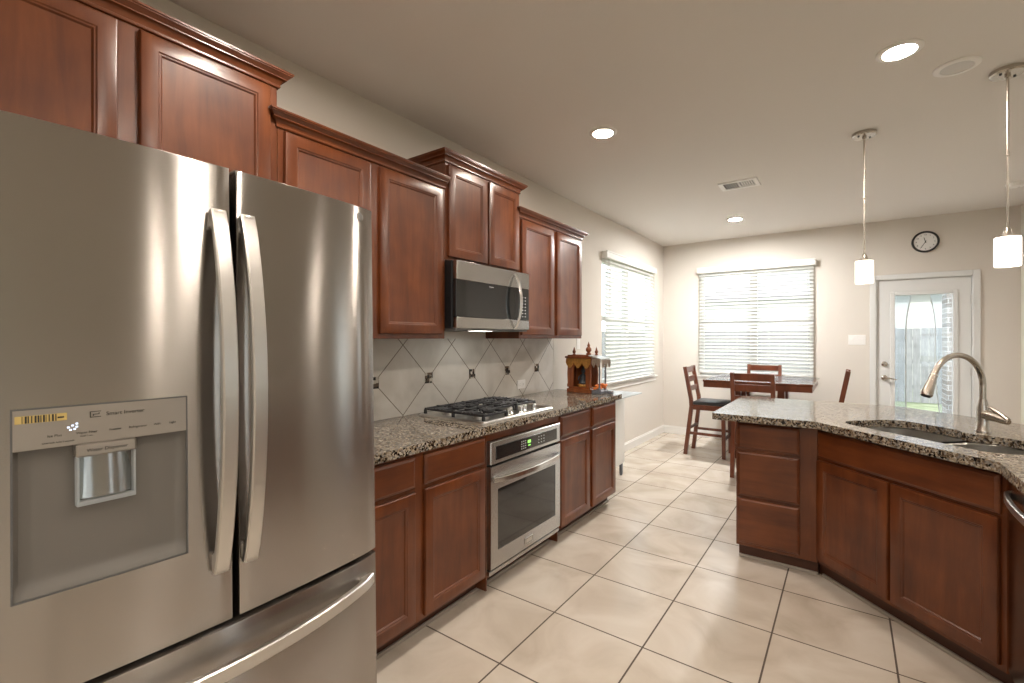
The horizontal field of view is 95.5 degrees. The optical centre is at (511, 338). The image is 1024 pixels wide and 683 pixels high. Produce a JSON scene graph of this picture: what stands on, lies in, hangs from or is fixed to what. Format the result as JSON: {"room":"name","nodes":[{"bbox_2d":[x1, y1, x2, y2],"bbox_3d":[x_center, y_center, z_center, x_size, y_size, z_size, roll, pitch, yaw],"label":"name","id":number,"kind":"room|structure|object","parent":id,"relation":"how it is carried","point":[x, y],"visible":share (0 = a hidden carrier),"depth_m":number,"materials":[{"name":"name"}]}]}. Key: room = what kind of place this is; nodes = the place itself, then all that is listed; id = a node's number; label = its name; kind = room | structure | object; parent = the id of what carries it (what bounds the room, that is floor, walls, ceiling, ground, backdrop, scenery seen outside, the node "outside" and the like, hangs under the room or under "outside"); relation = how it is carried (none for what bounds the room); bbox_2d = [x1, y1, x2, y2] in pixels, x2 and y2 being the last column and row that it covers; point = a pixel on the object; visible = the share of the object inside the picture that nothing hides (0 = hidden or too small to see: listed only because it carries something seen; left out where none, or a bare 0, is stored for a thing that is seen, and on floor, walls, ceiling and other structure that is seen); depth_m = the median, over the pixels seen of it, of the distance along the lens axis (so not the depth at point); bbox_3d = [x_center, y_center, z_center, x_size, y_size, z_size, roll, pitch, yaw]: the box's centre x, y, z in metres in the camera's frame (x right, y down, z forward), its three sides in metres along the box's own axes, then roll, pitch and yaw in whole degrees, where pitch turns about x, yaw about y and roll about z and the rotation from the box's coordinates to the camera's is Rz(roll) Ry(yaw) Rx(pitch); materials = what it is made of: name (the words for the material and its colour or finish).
{"room":"kitchen","nodes":[
{"label":"kitchen","id":0,"kind":"room"},
{"bbox_2d":[138,0,662,442],"bbox_3d":[-0.496,0.016,3.208,0.140,2.743,9.420,0,0,36],"label":"wall","id":1,"kind":"structure","parent":0,"point":[309,95],"depth_m":4.01,"materials":[{"name":"beige paint"}]},
{"bbox_2d":[0,0,293,181],"bbox_3d":[-1.356,-0.781,1.593,0.352,0.617,1.069,0,0,36],"label":"upper cabinet","id":2,"kind":"object","parent":1,"relation":"attached to","point":[132,71],"visible":0.76,"depth_m":1.53,"materials":[{"name":"brown wood"}]},
{"bbox_2d":[268,104,450,338],"bbox_3d":[-0.797,-0.464,2.367,0.352,0.932,1.027,0,0,36],"label":"upper cabinet","id":3,"kind":"object","parent":1,"relation":"attached to","point":[405,198],"visible":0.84,"depth_m":2.35,"materials":[{"name":"brown wood"}]},
{"bbox_2d":[373,338,556,420],"bbox_3d":[-0.395,0.238,3.214,0.014,0.470,2.768,0,0,36],"label":"tile backsplash","id":4,"kind":"structure","parent":1,"relation":"attached to","point":[410,376],"depth_m":3.20,"materials":[{"name":"tile"}]},
{"bbox_2d":[517,380,524,388],"bbox_3d":[0.078,0.383,3.854,0.008,0.072,0.118,0,0,36],"label":"power outlet","id":5,"kind":"object","parent":4,"relation":"attached to","point":[520,383],"visible":1,"depth_m":3.84,"materials":[{"name":"white plastic"}]},
{"bbox_2d":[408,147,527,271],"bbox_3d":[-0.276,-0.773,3.088,0.352,0.632,0.844,0,0,36],"label":"upper cabinet","id":6,"kind":"object","parent":1,"relation":"attached to","point":[482,202],"visible":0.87,"depth_m":2.93,"materials":[{"name":"brown wood"}]},
{"bbox_2d":[445,260,528,331],"bbox_3d":[-0.233,-0.248,3.066,0.448,0.407,0.755,0,0,36],"label":"microwave","id":7,"kind":"object","parent":6,"relation":"attached to","point":[478,297],"visible":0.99,"depth_m":2.87,"materials":[{"name":"silver metal"}]},
{"bbox_2d":[486,206,588,338],"bbox_3d":[0.226,-0.461,3.783,0.352,0.927,1.056,0,0,36],"label":"upper cabinet","id":8,"kind":"object","parent":1,"relation":"attached to","point":[550,250],"visible":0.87,"depth_m":3.64,"materials":[{"name":"brown wood"}]},
{"bbox_2d":[576,338,579,348],"bbox_3d":[0.671,0.052,4.696,0.008,0.118,0.072,0,0,36],"label":"power outlet","id":9,"kind":"object","parent":1,"relation":"attached to","point":[577,339],"visible":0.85,"depth_m":4.68,"materials":[{"name":"white plastic"}]},
{"bbox_2d":[602,258,657,389],"bbox_3d":[1.470,-0.160,5.877,0.150,1.505,1.810,0,0,36],"label":"window","id":10,"kind":"structure","parent":1,"relation":"in","point":[612,386],"depth_m":5.88,"materials":[{"name":"white paint"}]},
{"bbox_2d":[602,250,656,383],"bbox_3d":[1.500,-0.229,5.787,0.073,1.480,1.640,0,0,36],"label":"blind","id":11,"kind":"object","parent":10,"relation":"attached to","point":[616,345],"visible":0.94,"depth_m":5.69,"materials":[{"name":"white paint"}]},
{"bbox_2d":[624,425,663,451],"bbox_3d":[1.550,1.333,5.908,0.015,0.108,2.335,0,0,36],"label":"baseboard","id":12,"kind":"structure","parent":1,"relation":"attached to","point":[655,432],"depth_m":6.16,"materials":[{"name":"white paint"}]},
{"bbox_2d":[169,0,1023,245],"bbox_3d":[2.605,-1.415,0.882,7.890,0.120,9.560,0,0,36],"label":"ceiling","id":13,"kind":"structure","parent":0,"point":[698,96],"depth_m":2.54,"materials":[{"name":"white paint"}]},
{"bbox_2d":[589,126,616,138],"bbox_3d":[0.600,-1.351,3.068,0.180,0.009,0.180,0,0,36],"label":"recessed light","id":14,"kind":"object","parent":13,"relation":"in","point":[605,132],"visible":1,"depth_m":3.05,"materials":[{"name":"white plastic"}]},
{"bbox_2d":[726,217,743,221],"bbox_3d":[2.537,-1.351,5.290,0.180,0.009,0.180,0,0,36],"label":"recessed light","id":15,"kind":"object","parent":13,"relation":"in","point":[732,219],"visible":1,"depth_m":5.28,"materials":[{"name":"white plastic"}]},
{"bbox_2d":[717,177,760,191],"bbox_3d":[1.998,-1.350,4.090,0.310,0.011,0.230,0,0,36],"label":"ceiling vent","id":16,"kind":"object","parent":13,"relation":"in","point":[750,182],"visible":1,"depth_m":4.08,"materials":[{"name":"white plastic"}]},
{"bbox_2d":[852,129,876,283],"bbox_3d":[2.329,-0.859,3.074,0.136,0.993,0.136,0,0,-7],"label":"pendant lamp","id":17,"kind":"object","parent":13,"relation":"hanging from","point":[864,267],"visible":1,"depth_m":3.06,"materials":[{"name":"white glass"}]},
{"bbox_2d":[875,38,924,62],"bbox_3d":[1.827,-1.351,2.193,0.180,0.009,0.180,0,0,36],"label":"recessed light","id":18,"kind":"object","parent":13,"relation":"in","point":[900,50],"visible":1,"depth_m":2.18,"materials":[{"name":"white plastic"}]},
{"bbox_2d":[932,56,981,77],"bbox_3d":[2.219,-1.351,2.320,0.180,0.009,0.180,0,0,36],"label":"ceiling speaker","id":19,"kind":"object","parent":13,"relation":"in","point":[957,66],"visible":1,"depth_m":2.31,"materials":[{"name":"white plastic"}]},
{"bbox_2d":[988,62,1023,267],"bbox_3d":[2.507,-0.859,2.353,0.136,0.993,0.136,0,0,-7],"label":"pendant lamp","id":20,"kind":"object","parent":13,"relation":"hanging from","point":[1007,246],"visible":1,"depth_m":2.34,"materials":[{"name":"white glass"}]},
{"bbox_2d":[1005,181,1023,188],"bbox_3d":[4.407,-1.335,4.070,0.124,0.040,0.124,0,0,36],"label":"smoke detector","id":21,"kind":"object","parent":13,"relation":"attached to","point":[1017,184],"visible":0.91,"depth_m":4.04,"materials":[{"name":"white plastic"}]},
{"bbox_2d":[377,432,993,682],"bbox_3d":[2.605,1.448,0.882,7.890,0.120,9.560,0,0,36],"label":"floor","id":22,"kind":"structure","parent":0,"point":[653,585],"depth_m":2.31,"materials":[{"name":"tile"}]},
{"bbox_2d":[0,110,376,682],"bbox_3d":[-1.031,0.486,1.390,1.084,1.823,0.880,-1,-1,36],"label":"refrigerator","id":23,"kind":"object","parent":22,"relation":"on","point":[187,484],"visible":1,"depth_m":1.04,"materials":[{"name":"grey metal"}]},
{"bbox_2d":[372,435,484,658],"bbox_3d":[-0.669,0.951,2.296,0.643,0.873,0.960,0,0,36],"label":"base cabinet","id":24,"kind":"object","parent":22,"relation":"on","point":[429,549],"visible":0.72,"depth_m":2.14,"materials":[{"name":"brown wood"}]},
{"bbox_2d":[475,416,557,590],"bbox_3d":[-0.170,0.951,3.003,0.624,0.873,0.767,0,0,36],"label":"base cabinet","id":25,"kind":"object","parent":22,"relation":"on","point":[482,584],"visible":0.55,"depth_m":2.69,"materials":[{"name":"brown wood"}]},
{"bbox_2d":[487,422,559,576],"bbox_3d":[-0.122,0.927,2.967,0.683,0.725,0.742,0,0,36],"label":"wall oven","id":26,"kind":"object","parent":25,"relation":"in","point":[523,468],"visible":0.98,"depth_m":2.74,"materials":[{"name":"silver metal"}]},
{"bbox_2d":[547,400,615,540],"bbox_3d":[0.345,0.951,3.699,0.643,0.873,0.963,0,0,36],"label":"base cabinet","id":27,"kind":"object","parent":22,"relation":"on","point":[587,442],"visible":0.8,"depth_m":3.45,"materials":[{"name":"brown wood"}]},
{"bbox_2d":[374,389,621,464],"bbox_3d":[-0.130,0.493,3.024,0.642,0.040,2.770,0,0,36],"label":"countertop","id":28,"kind":"structure","parent":27,"relation":"on","point":[407,435],"depth_m":2.52,"materials":[{"name":"grey stone"}]},
{"bbox_2d":[419,396,552,424],"bbox_3d":[-0.146,0.448,2.993,0.522,0.052,0.745,0,0,36],"label":"gas cooktop","id":29,"kind":"object","parent":28,"relation":"in","point":[486,410],"visible":1,"depth_m":2.85,"materials":[{"name":"silver metal"}]},
{"bbox_2d":[565,342,610,393],"bbox_3d":[0.658,0.252,4.051,0.357,0.443,0.192,0,0,36],"label":"shrine","id":30,"kind":"object","parent":28,"relation":"on","point":[575,362],"visible":0.98,"depth_m":4.03,"materials":[{"name":"brown wood"}]},
{"bbox_2d":[578,366,585,386],"bbox_3d":[0.625,0.337,4.088,0.090,0.178,0.088,0,0,36],"label":"figurine","id":31,"kind":"object","parent":30,"relation":"in","point":[582,383],"visible":0.94,"depth_m":4.07,"materials":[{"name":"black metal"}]},
{"bbox_2d":[593,383,607,389],"bbox_3d":[0.756,0.411,3.987,0.086,0.054,0.143,0,0,36],"label":"flowers","id":32,"kind":"object","parent":30,"relation":"on","point":[602,385],"visible":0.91,"depth_m":3.97,"materials":[{"name":"orange plant"}]},
{"bbox_2d":[610,390,641,474],"bbox_3d":[0.862,0.963,4.475,0.536,0.850,0.735,0,0,36],"label":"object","id":33,"kind":"object","parent":22,"relation":"on","point":[619,403],"visible":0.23,"depth_m":4.62,"materials":[{"name":"white paint"}]},
{"bbox_2d":[683,365,730,459],"bbox_3d":[2.357,0.864,5.600,0.476,1.051,0.398,0,0,36],"label":"dining chair","id":34,"kind":"object","parent":22,"relation":"on","point":[706,404],"visible":0.8,"depth_m":5.55,"materials":[{"name":"brown wood"}]},
{"bbox_2d":[693,398,730,406],"bbox_3d":[2.404,0.766,5.566,0.360,0.041,0.398,0,0,36],"label":"seat cushion","id":35,"kind":"object","parent":34,"relation":"on","point":[701,402],"depth_m":5.47,"materials":[{"name":"grey leather"}]},
{"bbox_2d":[730,372,775,477],"bbox_3d":[2.462,0.864,4.701,0.398,1.051,0.476,0,0,36],"label":"dining chair","id":36,"kind":"object","parent":22,"relation":"on","point":[734,376],"visible":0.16,"depth_m":4.58,"materials":[{"name":"brown wood"}]},
{"bbox_2d":[703,374,817,457],"bbox_3d":[2.920,0.929,5.434,1.060,0.916,1.060,0,0,36],"label":"dining table","id":37,"kind":"object","parent":22,"relation":"on","point":[782,389],"visible":0.23,"depth_m":5.06,"materials":[{"name":"brown wood"}]},
{"bbox_2d":[701,374,819,383],"bbox_3d":[2.939,0.468,5.414,1.145,0.035,1.100,0,0,36],"label":"table cover","id":38,"kind":"object","parent":37,"relation":"on","point":[778,379],"visible":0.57,"depth_m":5.29,"materials":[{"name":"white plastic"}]},
{"bbox_2d":[747,364,781,397],"bbox_3d":[3.117,0.864,5.801,0.398,1.051,0.476,0,0,36],"label":"dining chair","id":39,"kind":"object","parent":22,"relation":"on","point":[750,367],"visible":0.06,"depth_m":5.96,"materials":[{"name":"brown wood"}]},
{"bbox_2d":[736,422,818,574],"bbox_3d":[1.757,0.951,3.043,0.430,0.873,0.609,0,0,36],"label":"base cabinet","id":40,"kind":"object","parent":22,"relation":"on","point":[776,464],"visible":0.86,"depth_m":2.80,"materials":[{"name":"brown wood"}]},
{"bbox_2d":[839,369,850,402],"bbox_3d":[3.400,0.864,5.069,0.476,1.051,0.398,0,0,36],"label":"dining chair","id":41,"kind":"object","parent":22,"relation":"on","point":[847,373],"visible":0.11,"depth_m":4.80,"materials":[{"name":"brown wood"}]},
{"bbox_2d":[816,430,1013,682],"bbox_3d":[2.142,0.951,2.286,0.643,0.873,1.740,0,0,-9],"label":"base cabinet","id":42,"kind":"object","parent":22,"relation":"on","point":[921,540],"visible":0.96,"depth_m":2.11,"materials":[{"name":"brown wood"}]},
{"bbox_2d":[712,396,1023,493],"bbox_3d":[1.969,0.493,2.026,2.220,0.040,2.790,0,0,36],"label":"countertop","id":43,"kind":"structure","parent":42,"relation":"on","point":[845,419],"depth_m":2.61,"materials":[{"name":"grey stone"}]},
{"bbox_2d":[865,427,1023,454],"bbox_3d":[2.110,0.620,2.289,0.467,0.212,0.838,0,0,-10],"label":"double sink","id":44,"kind":"object","parent":43,"relation":"in","point":[934,437],"visible":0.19,"depth_m":2.42,"materials":[{"name":"silver metal"}]},
{"bbox_2d":[920,353,1011,432],"bbox_3d":[2.227,0.273,2.284,0.393,0.401,0.152,0,0,-9],"label":"faucet","id":45,"kind":"object","parent":43,"relation":"on","point":[984,415],"visible":1,"depth_m":2.32,"materials":[{"name":"silver metal"}]},
{"bbox_2d":[974,399,990,432],"bbox_3d":[2.383,0.391,2.354,0.062,0.165,0.062,0,0,-9],"label":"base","id":46,"kind":"object","parent":45,"relation":"attached to","point":[983,413],"depth_m":2.34,"materials":[{"name":"silver metal"}]},
{"bbox_2d":[1004,482,1023,682],"bbox_3d":[1.954,0.954,1.385,0.633,0.868,0.610,0,0,36],"label":"dishwasher","id":47,"kind":"object","parent":22,"relation":"on","point":[1013,498],"visible":0.93,"depth_m":1.69,"materials":[{"name":"grey metal"}]},
{"bbox_2d":[663,205,1020,429],"bbox_3d":[3.810,0.016,5.822,3.780,2.743,0.140,0,0,36],"label":"wall","id":48,"kind":"structure","parent":0,"point":[841,305],"depth_m":5.57,"materials":[{"name":"beige paint"}]},
{"bbox_2d":[664,425,727,439],"bbox_3d":[3.210,1.333,6.159,2.412,0.108,0.015,0,0,36],"label":"baseboard","id":49,"kind":"structure","parent":48,"relation":"attached to","point":[667,428],"depth_m":6.70,"materials":[{"name":"white paint"}]},
{"bbox_2d":[697,265,813,379],"bbox_3d":[3.223,-0.160,6.208,1.435,1.505,0.150,0,0,36],"label":"window","id":50,"kind":"structure","parent":48,"relation":"in","point":[701,376],"depth_m":6.21,"materials":[{"name":"white paint"}]},
{"bbox_2d":[697,258,815,376],"bbox_3d":[3.179,-0.251,6.144,1.400,1.466,0.073,0,0,36],"label":"blind","id":51,"kind":"object","parent":50,"relation":"attached to","point":[812,261],"visible":1,"depth_m":6.11,"materials":[{"name":"white paint"}]},
{"bbox_2d":[848,335,865,344],"bbox_3d":[4.094,0.021,5.519,0.165,0.116,0.018,0,0,36],"label":"light switch","id":52,"kind":"object","parent":48,"relation":"attached to","point":[852,339],"visible":1,"depth_m":5.52,"materials":[{"name":"white plastic"}]},
{"bbox_2d":[870,269,980,416],"bbox_3d":[4.599,0.330,5.221,0.928,2.115,0.190,0,0,36],"label":"door","id":53,"kind":"structure","parent":48,"relation":"in","point":[964,286],"depth_m":5.11,"materials":[{"name":"white paint"}]},
{"bbox_2d":[905,295,911,406],"bbox_3d":[4.496,0.362,5.451,0.306,1.950,0.021,0,0,36],"label":"curtain","id":54,"kind":"object","parent":53,"relation":"hanging from","point":[911,295],"visible":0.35,"depth_m":5.39,"materials":[{"name":"white fabric"}]},
{"bbox_2d":[929,294,939,411],"bbox_3d":[4.854,0.362,5.192,0.310,1.950,0.021,0,0,36],"label":"curtain","id":55,"kind":"object","parent":53,"relation":"hanging from","point":[929,294],"visible":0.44,"depth_m":5.24,"materials":[{"name":"white fabric"}]},
{"bbox_2d":[911,231,939,252],"bbox_3d":[4.585,-1.069,5.157,0.236,0.236,0.030,0,0,36],"label":"wall clock","id":56,"kind":"object","parent":48,"relation":"attached to","point":[925,241],"visible":1,"depth_m":5.16,"materials":[{"name":"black plastic"}]},
{"bbox_2d":[1021,203,1023,424],"bbox_3d":[4.913,0.016,4.241,0.140,2.743,1.130,0,0,36],"label":"wall","id":57,"kind":"structure","parent":0,"point":[1022,205],"depth_m":4.70,"materials":[{"name":"beige paint"}]},
{"label":"outside","id":58,"kind":"structure","parent":0,"visible":0},
{"bbox_2d":[895,390,941,411],"bbox_3d":[7.882,1.617,6.643,85.000,0.140,100.000,0,0,36],"label":"lawn","id":59,"kind":"structure","parent":58,"point":[924,406],"depth_m":10.69,"materials":[{"name":"green plant"}]},
{"bbox_2d":[602,328,941,403],"bbox_3d":[8.646,0.653,11.732,23.970,1.790,0.146,0,0,36],"label":"fence","id":60,"kind":"object","parent":59,"relation":"on","point":[920,341],"visible":0.06,"depth_m":11.07,"materials":[{"name":"grey wood"}]},
{"bbox_2d":[705,270,941,385],"bbox_3d":[14.683,-0.902,17.767,12.800,4.900,8.800,0,0,36],"label":"house","id":61,"kind":"structure","parent":59,"relation":"on","point":[920,313],"depth_m":16.10,"materials":[{"name":"white"}]},
{"bbox_3d":[5.564,1.478,6.849,8.000,0.140,3.580,0,0,36],"label":"patio slab","id":62,"kind":"object","parent":59,"relation":"on","visible":0},
{"bbox_2d":[942,294,951,413],"bbox_3d":[7.039,0.107,7.252,0.520,2.600,0.520,0,0,36],"label":"patio post","id":63,"kind":"object","parent":62,"relation":"on","point":[946,298],"visible":0.02,"depth_m":7.20,"materials":[{"name":"brick"}]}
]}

